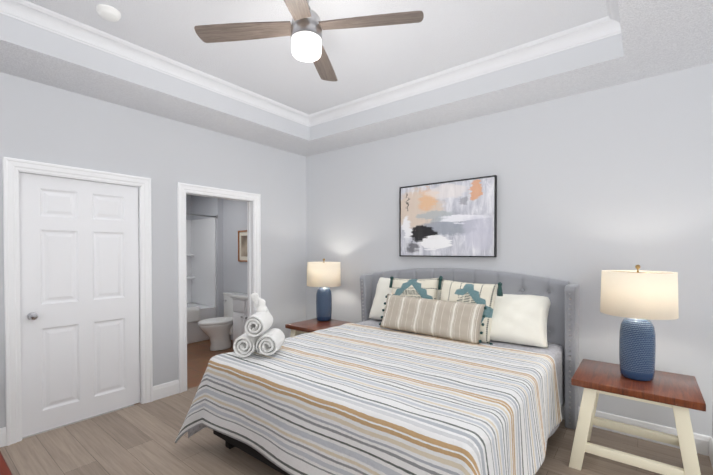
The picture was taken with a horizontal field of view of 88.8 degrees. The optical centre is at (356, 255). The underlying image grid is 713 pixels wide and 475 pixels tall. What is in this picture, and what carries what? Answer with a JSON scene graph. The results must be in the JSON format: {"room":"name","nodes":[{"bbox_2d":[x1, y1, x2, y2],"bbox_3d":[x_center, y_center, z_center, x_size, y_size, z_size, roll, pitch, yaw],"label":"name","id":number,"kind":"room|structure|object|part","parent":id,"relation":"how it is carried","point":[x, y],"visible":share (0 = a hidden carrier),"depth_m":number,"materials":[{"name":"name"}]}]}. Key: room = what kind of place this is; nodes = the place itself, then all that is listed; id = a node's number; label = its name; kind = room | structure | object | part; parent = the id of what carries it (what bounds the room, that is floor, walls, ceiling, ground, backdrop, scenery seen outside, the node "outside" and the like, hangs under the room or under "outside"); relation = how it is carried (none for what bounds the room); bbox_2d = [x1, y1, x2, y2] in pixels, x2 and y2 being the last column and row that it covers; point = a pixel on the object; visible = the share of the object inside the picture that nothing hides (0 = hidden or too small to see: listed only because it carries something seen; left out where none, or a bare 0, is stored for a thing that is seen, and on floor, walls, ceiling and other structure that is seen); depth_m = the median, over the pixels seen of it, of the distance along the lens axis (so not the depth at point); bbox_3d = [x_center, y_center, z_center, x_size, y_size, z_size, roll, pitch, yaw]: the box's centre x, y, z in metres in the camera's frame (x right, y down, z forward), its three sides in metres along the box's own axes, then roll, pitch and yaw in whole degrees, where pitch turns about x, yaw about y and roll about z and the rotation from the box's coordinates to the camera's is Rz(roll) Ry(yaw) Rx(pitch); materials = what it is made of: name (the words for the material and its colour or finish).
{"room":"bedroom","nodes":[
{"label":"bedroom","id":0,"kind":"room"},
{"bbox_2d":[0,72,305,427],"bbox_3d":[-1.958,0.018,3.574,0.120,2.740,4.140,1,1,38],"label":"wall","id":1,"kind":"structure","parent":0,"point":[41,122],"depth_m":3.57,"materials":[{"name":"grey paint"}]},
{"bbox_2d":[0,427,5,446],"bbox_3d":[-2.843,1.337,2.368,0.017,0.135,0.822,1,1,38],"label":"baseboard","id":2,"kind":"structure","parent":1,"relation":"attached to","point":[2,430],"depth_m":2.67,"materials":[{"name":"white wood"}]},
{"bbox_2d":[2,157,152,445],"bbox_3d":[-2.268,0.333,3.071,0.026,2.123,1.016,1,1,38],"label":"trim","id":3,"kind":"structure","parent":1,"relation":"attached to","point":[11,167],"depth_m":2.73,"materials":[{"name":"white wood"}]},
{"bbox_2d":[19,173,139,436],"bbox_3d":[-2.285,0.376,3.085,0.107,2.022,0.830,1,1,38],"label":"closet door","id":4,"kind":"structure","parent":1,"relation":"in","point":[79,286],"depth_m":3.05,"materials":[{"name":"white wood"}]},
{"bbox_3d":[-2.488,0.468,2.803,0.072,0.064,0.064,1,1,38],"label":"knob","id":5,"kind":"part","parent":4,"relation":"part of","materials":[{"name":"silver metal"}]},
{"bbox_2d":[186,195,190,219],"bbox_3d":[-3.465,0.107,5.858,0.120,2.500,1.800,1,1,38],"label":"wall","id":6,"kind":"structure","parent":0,"point":[188,205],"depth_m":6.40,"materials":[{"name":"grey paint"}]},
{"bbox_2d":[191,195,223,316],"bbox_3d":[-2.556,0.132,6.222,0.850,2.440,0.100,1,1,38],"label":"wall","id":7,"kind":"structure","parent":0,"point":[200,205],"depth_m":5.97,"materials":[{"name":"grey paint"}]},
{"bbox_2d":[186,214,217,218],"bbox_3d":[-2.778,-0.625,5.282,0.068,0.068,1.626,1,1,38],"label":"shower curtain rod","id":8,"kind":"object","parent":7,"relation":"attached to","point":[216,216],"visible":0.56,"depth_m":5.74,"materials":[{"name":"silver metal"}]},
{"bbox_2d":[223,199,246,339],"bbox_3d":[-1.881,0.107,5.858,2.600,2.500,0.170,1,1,38],"label":"wall","id":9,"kind":"structure","parent":0,"point":[234,223],"depth_m":5.82,"materials":[{"name":"grey paint"}]},
{"bbox_2d":[238,230,246,261],"bbox_3d":[-1.692,-0.149,5.578,0.400,0.480,0.023,1,1,38],"label":"picture","id":10,"kind":"object","parent":9,"relation":"attached to","point":[242,246],"visible":0.54,"depth_m":5.64,"materials":[{"name":"beige"}]},
{"bbox_2d":[241,236,246,255],"bbox_3d":[-1.690,-0.149,5.580,0.260,0.320,0.002,1,1,38],"label":"print","id":11,"kind":"object","parent":10,"relation":"attached to","point":[243,238],"depth_m":5.61},
{"bbox_2d":[0,340,712,474],"bbox_3d":[-1.335,1.425,3.098,6.910,0.060,4.140,1,1,38],"label":"floor","id":12,"kind":"structure","parent":0,"point":[139,439],"depth_m":2.63,"materials":[{"name":"beige wood"}]},
{"bbox_2d":[0,451,11,474],"bbox_3d":[-1.377,0.977,1.006,2.100,0.889,0.551,1,1,38],"label":"dresser","id":13,"kind":"object","parent":12,"relation":"on","point":[4,469],"depth_m":0.92,"materials":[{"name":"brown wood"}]},
{"bbox_2d":[186,218,215,343],"bbox_3d":[-3.107,0.371,5.545,0.830,1.979,1.648,1,1,38],"label":"bathtub","id":14,"kind":"object","parent":12,"relation":"on","point":[201,263],"visible":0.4,"depth_m":6.11,"materials":[{"name":"white plastic"}]},
{"bbox_2d":[187,303,215,343],"bbox_3d":[-3.120,1.101,5.564,0.798,0.519,1.648,1,1,38],"label":"tub","id":15,"kind":"object","parent":14,"relation":"in","point":[198,312],"depth_m":5.71,"materials":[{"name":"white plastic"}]},
{"bbox_2d":[198,292,241,350],"bbox_3d":[-1.980,0.968,5.375,0.480,0.789,0.712,1,1,38],"label":"toilet","id":16,"kind":"object","parent":12,"relation":"on","point":[218,331],"visible":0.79,"depth_m":5.25,"materials":[{"name":"white ceramic"}]},
{"bbox_3d":[-2.037,0.946,5.303,0.380,0.043,0.530,1,1,38],"label":"seat","id":17,"kind":"part","parent":16,"relation":"part of","materials":[{"name":"white plastic"}]},
{"bbox_2d":[230,293,247,343],"bbox_3d":[-1.329,0.863,4.983,0.605,1.011,0.526,1,1,38],"label":"bathroom vanity","id":18,"kind":"object","parent":12,"relation":"on","point":[240,310],"visible":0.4,"depth_m":4.87,"materials":[{"name":"white wood"}]},
{"bbox_2d":[230,293,247,299],"bbox_3d":[-1.327,0.509,4.981,0.605,0.120,0.518,1,1,38],"label":"countertop","id":19,"kind":"structure","parent":18,"relation":"on","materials":[{"name":"white stone"}]},
{"bbox_2d":[285,318,352,336],"bbox_3d":[-0.402,1.080,4.184,0.624,0.600,0.570,1,1,38],"label":"nightstand","id":20,"kind":"object","parent":12,"relation":"on","point":[307,326],"visible":0.23,"depth_m":4.11,"materials":[{"name":"brown wood"}]},
{"bbox_2d":[307,258,340,320],"bbox_3d":[-0.393,0.403,4.392,0.410,0.746,0.410,1,1,38],"label":"lamp","id":21,"kind":"object","parent":20,"relation":"on","point":[323,276],"visible":1,"depth_m":4.28,"materials":[{"name":"beige fabric"}]},
{"bbox_3d":[-0.393,0.218,4.389,0.410,0.282,0.410,1,1,38],"label":"lamp shade","id":22,"kind":"part","parent":21,"relation":"part of","materials":[{"name":"fabric"}]},
{"bbox_2d":[175,268,578,474],"bbox_3d":[0.295,0.768,2.814,2.281,1.260,2.296,1,1,38],"label":"bed","id":23,"kind":"object","parent":12,"relation":"on","point":[440,371],"visible":1,"depth_m":2.33,"materials":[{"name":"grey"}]},
{"bbox_2d":[233,293,284,356],"bbox_3d":[-0.709,0.500,2.667,0.319,0.436,0.305,0,1,2],"label":"towels","id":24,"kind":"object","parent":23,"relation":"on","point":[254,337],"visible":1,"depth_m":2.57,"materials":[{"name":"white fabric"}]},
{"bbox_3d":[0.991,0.607,3.672,1.995,0.960,0.085,1,1,38],"label":"headboard panel","id":25,"kind":"part","parent":23,"relation":"part of","materials":[{"name":"grey fabric"}]},
{"bbox_2d":[569,359,705,474],"bbox_3d":[1.832,1.104,2.410,0.669,0.600,0.570,1,1,38],"label":"nightstand","id":26,"kind":"object","parent":12,"relation":"on","point":[680,394],"visible":1,"depth_m":2.30,"materials":[{"name":"brown wood"}]},
{"bbox_2d":[600,265,678,380],"bbox_3d":[1.853,0.430,2.403,0.410,0.746,0.410,1,1,38],"label":"lamp","id":27,"kind":"object","parent":26,"relation":"on","point":[638,299],"visible":1,"depth_m":2.31,"materials":[{"name":"blue ceramic"}]},
{"bbox_3d":[1.853,0.244,2.401,0.410,0.282,0.410,1,1,38],"label":"lamp shade","id":28,"kind":"part","parent":27,"relation":"part of","materials":[{"name":"fabric"}]},
{"bbox_2d":[0,0,712,156],"bbox_3d":[-0.318,-1.524,2.250,4.310,0.380,4.140,1,1,38],"label":"ceiling","id":29,"kind":"structure","parent":0,"point":[653,38],"depth_m":2.75,"materials":[{"name":"grey paint"}]},
{"bbox_2d":[96,4,120,21],"bbox_3d":[-1.617,-1.575,2.374,0.136,0.040,0.136,1,1,38],"label":"smoke detector","id":30,"kind":"object","parent":29,"relation":"attached to","point":[109,13],"visible":1,"depth_m":2.35,"materials":[{"name":"white plastic"}]},
{"bbox_2d":[0,0,307,124],"bbox_3d":[-1.429,-1.556,3.139,0.082,0.100,2.730,1,1,38],"label":"crown molding","id":31,"kind":"structure","parent":29,"relation":"attached to","point":[28,12],"depth_m":2.79,"materials":[{"name":"white wood"}]},
{"bbox_2d":[194,0,423,80],"bbox_3d":[-0.293,-1.392,2.166,1.046,0.401,1.046,-1,1,-38],"label":"fan","id":32,"kind":"object","parent":29,"relation":"hanging from","point":[305,28],"visible":1,"depth_m":2.15,"materials":[{"name":"brown wood"}]},
{"bbox_3d":[-0.682,-1.364,2.216,0.601,0.008,0.133,0,-9,6],"label":"blade","id":33,"kind":"part","parent":32,"relation":"part of","materials":[{"name":"brown wood"}]},
{"bbox_3d":[-0.341,-1.358,1.788,0.133,0.008,0.601,-10,0,7],"label":"blade","id":34,"kind":"part","parent":32,"relation":"part of","materials":[{"name":"brown wood"}]},
{"bbox_3d":[-0.298,-1.440,2.171,0.188,0.304,0.188,1,1,38],"label":"motor","id":35,"kind":"part","parent":32,"relation":"part of","materials":[{"name":"silver metal"}]},
{"bbox_3d":[-0.298,-1.239,2.174,0.180,0.096,0.180,1,1,38],"label":"light glass","id":36,"kind":"part","parent":32,"relation":"part of","materials":[{"name":"white glass"}]},
{"bbox_3d":[-0.248,-1.368,2.555,0.133,0.008,0.601,10,2,7],"label":"blade","id":37,"kind":"part","parent":32,"relation":"part of","materials":[{"name":"brown wood"}]},
{"bbox_3d":[0.084,-1.363,2.115,0.601,0.008,0.133,0,11,8],"label":"blade","id":38,"kind":"part","parent":32,"relation":"part of","materials":[{"name":"brown wood"}]},
{"bbox_2d":[304,19,620,126],"bbox_3d":[0.593,-1.559,3.339,3.000,0.100,0.082,1,1,38],"label":"crown molding","id":39,"kind":"structure","parent":29,"relation":"attached to","point":[592,31],"depth_m":3.03,"materials":[{"name":"white wood"}]},
{"bbox_2d":[600,0,620,35],"bbox_3d":[0.855,-1.532,1.324,0.082,0.100,2.730,1,1,38],"label":"crown molding","id":40,"kind":"structure","parent":29,"relation":"attached to","point":[612,21],"depth_m":2.43,"materials":[{"name":"white wood"}]},
{"bbox_2d":[306,63,712,436],"bbox_3d":[0.980,0.015,3.807,4.190,2.740,0.120,1,1,38],"label":"wall","id":41,"kind":"structure","parent":0,"point":[592,185],"depth_m":3.02,"materials":[{"name":"grey paint"}]},
{"bbox_2d":[399,175,496,256],"bbox_3d":[0.904,-0.374,3.755,1.050,0.770,0.044,1,1,38],"label":"framed artwork","id":42,"kind":"object","parent":41,"relation":"attached to","point":[455,218],"visible":0.98,"depth_m":3.70,"materials":[{"name":"paper"}]},
{"bbox_2d":[561,403,706,455],"bbox_3d":[0.891,1.317,3.808,4.070,0.135,0.016,1,1,38],"label":"baseboard","id":43,"kind":"structure","parent":41,"relation":"attached to","point":[704,444],"depth_m":2.76,"materials":[{"name":"white wood"}]},
{"bbox_2d":[707,436,712,467],"bbox_3d":[1.269,1.355,1.027,0.017,0.135,3.840,1,1,38],"label":"baseboard","id":44,"kind":"structure","parent":41,"relation":"attached to","point":[709,439],"depth_m":2.52,"materials":[{"name":"white wood"}]}
]}

